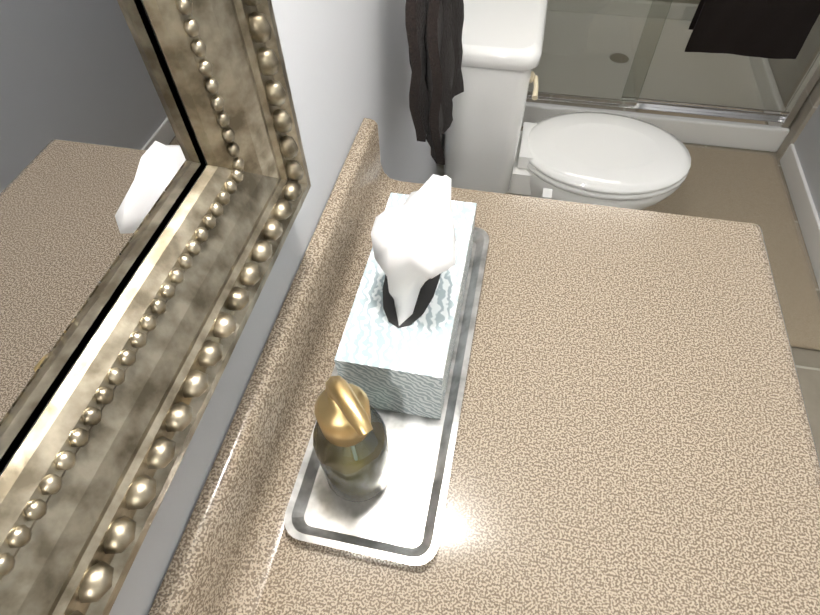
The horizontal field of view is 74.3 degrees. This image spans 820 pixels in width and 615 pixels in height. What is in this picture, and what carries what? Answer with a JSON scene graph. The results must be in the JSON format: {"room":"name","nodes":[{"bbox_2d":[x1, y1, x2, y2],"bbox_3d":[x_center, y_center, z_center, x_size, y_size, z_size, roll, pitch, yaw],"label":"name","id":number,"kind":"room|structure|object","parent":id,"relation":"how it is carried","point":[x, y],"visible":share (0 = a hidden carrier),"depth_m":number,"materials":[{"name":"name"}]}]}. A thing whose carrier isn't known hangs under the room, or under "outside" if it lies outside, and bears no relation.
{"room":"bathroom","nodes":[
{"label":"bathroom","id":0,"kind":"room"},
{"bbox_2d":[0,0,444,614],"bbox_3d":[-0.026,-0.773,0.820,0.120,2.440,4.260,9,54,8],"label":"wall","id":1,"kind":"structure","parent":0,"point":[348,68],"depth_m":0.54,"materials":[{"name":"grey paint"}]},
{"bbox_2d":[0,0,310,614],"bbox_3d":[-0.238,0.176,-0.236,0.044,0.805,1.330,9,54,8],"label":"mirror","id":2,"kind":"object","parent":1,"relation":"attached to","point":[102,164],"visible":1,"depth_m":0.27,"materials":[{"name":"silver metal"}]},
{"bbox_2d":[405,0,463,164],"bbox_3d":[0.022,-0.457,0.711,0.101,0.472,0.241,9,54,8],"label":"towel","id":3,"kind":"object","parent":1,"relation":"attached to","point":[434,28],"visible":1,"depth_m":0.76,"materials":[{"name":"black fabric"}]},
{"bbox_2d":[526,0,819,128],"bbox_3d":[0.863,-1.329,1.503,1.236,1.763,0.096,9,54,8],"label":"shower door frame","id":4,"kind":"object","parent":1,"relation":"attached to","point":[785,118],"visible":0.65,"depth_m":2.10,"materials":[{"name":"clear glass"}]},
{"bbox_2d":[685,0,819,58],"bbox_3d":[1.146,-1.081,1.658,0.364,0.606,0.068,9,54,8],"label":"towel","id":5,"kind":"object","parent":4,"relation":"hanging from","point":[775,29],"visible":1,"depth_m":1.81,"materials":[{"name":"black fabric"}]},
{"bbox_2d":[505,126,819,461],"bbox_3d":[0.695,1.191,0.887,2.104,0.050,4.740,9,54,8],"label":"floor","id":6,"kind":"structure","parent":0,"point":[807,363],"depth_m":1.60,"materials":[{"name":"tile"}]},
{"bbox_2d":[148,118,819,614],"bbox_3d":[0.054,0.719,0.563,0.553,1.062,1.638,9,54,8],"label":"countertop","id":7,"kind":"structure","parent":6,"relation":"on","point":[634,434],"depth_m":0.53,"materials":[{"name":"beige stone"}]},
{"bbox_2d":[284,227,488,564],"bbox_3d":[-0.006,0.054,0.591,0.140,0.014,0.410,9,54,8],"label":"tray","id":8,"kind":"object","parent":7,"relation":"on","point":[399,518],"visible":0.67,"depth_m":0.51,"materials":[{"name":"grey metal"}]},
{"bbox_2d":[313,375,390,501],"bbox_3d":[-0.049,0.104,0.445,0.064,0.179,0.064,9,54,8],"label":"soap dispenser","id":9,"kind":"object","parent":8,"relation":"on","point":[350,444],"visible":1,"depth_m":0.45,"materials":[{"name":"clear glass"}]},
{"bbox_2d":[334,174,476,419],"bbox_3d":[0.003,-0.044,0.541,0.100,0.200,0.230,9,54,8],"label":"tissue box","id":10,"kind":"object","parent":8,"relation":"on","point":[395,348],"visible":1,"depth_m":0.50,"materials":[{"name":"white cardboard"}]},
{"bbox_2d":[444,0,690,209],"bbox_3d":[0.462,-0.467,1.596,0.694,0.810,0.494,9,54,8],"label":"toilet","id":11,"kind":"object","parent":6,"relation":"on","point":[609,159],"visible":0.79,"depth_m":1.47,"materials":[{"name":"white ceramic"}]},
{"bbox_2d":[642,145,819,350],"bbox_3d":[1.108,-0.279,1.933,0.530,0.016,0.950,9,54,8],"label":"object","id":12,"kind":"object","parent":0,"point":[734,185],"visible":0.44,"depth_m":1.98,"materials":[{"name":"beige tile"}]},
{"bbox_2d":[779,104,819,218],"bbox_3d":[1.316,-0.518,0.593,0.120,2.440,4.380,9,54,8],"label":"wall","id":13,"kind":"structure","parent":0,"point":[807,144],"depth_m":1.96,"materials":[{"name":"grey paint"}]},
{"bbox_2d":[780,144,819,289],"bbox_3d":[1.181,0.600,1.232,0.039,0.085,3.070,9,54,8],"label":"baseboard","id":14,"kind":"structure","parent":13,"relation":"attached to","point":[803,202],"depth_m":1.92,"materials":[{"name":"white wood"}]},
{"bbox_3d":[0.997,-1.160,2.636,1.504,0.050,1.120,9,54,8],"label":"floor","id":15,"kind":"structure","parent":0,"visible":0},
{"bbox_2d":[522,0,788,151],"bbox_3d":[0.980,-1.151,2.523,1.240,0.120,1.008,9,54,8],"label":"bathtub","id":16,"kind":"object","parent":15,"relation":"on","point":[730,135],"visible":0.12,"depth_m":2.48,"materials":[{"name":"white ceramic"}]},
{"bbox_3d":[1.072,-2.298,1.930,1.264,2.440,0.120,9,54,8],"label":"wall","id":17,"kind":"structure","parent":0,"visible":0},
{"bbox_2d":[648,0,699,3],"bbox_3d":[1.058,-2.276,1.851,1.264,2.340,0.012,9,54,8],"label":"shower wall tile","id":18,"kind":"structure","parent":17,"relation":"attached to","point":[686,1],"depth_m":2.73,"materials":[{"name":"grey tile"}]},
{"bbox_2d":[768,15,819,160],"bbox_3d":[1.560,-1.728,1.491,0.015,2.440,1.050,9,54,8],"label":"shower wall tile","id":19,"kind":"structure","parent":17,"relation":"attached to","point":[805,114],"depth_m":2.09,"materials":[{"name":"beige tile"}]}
]}

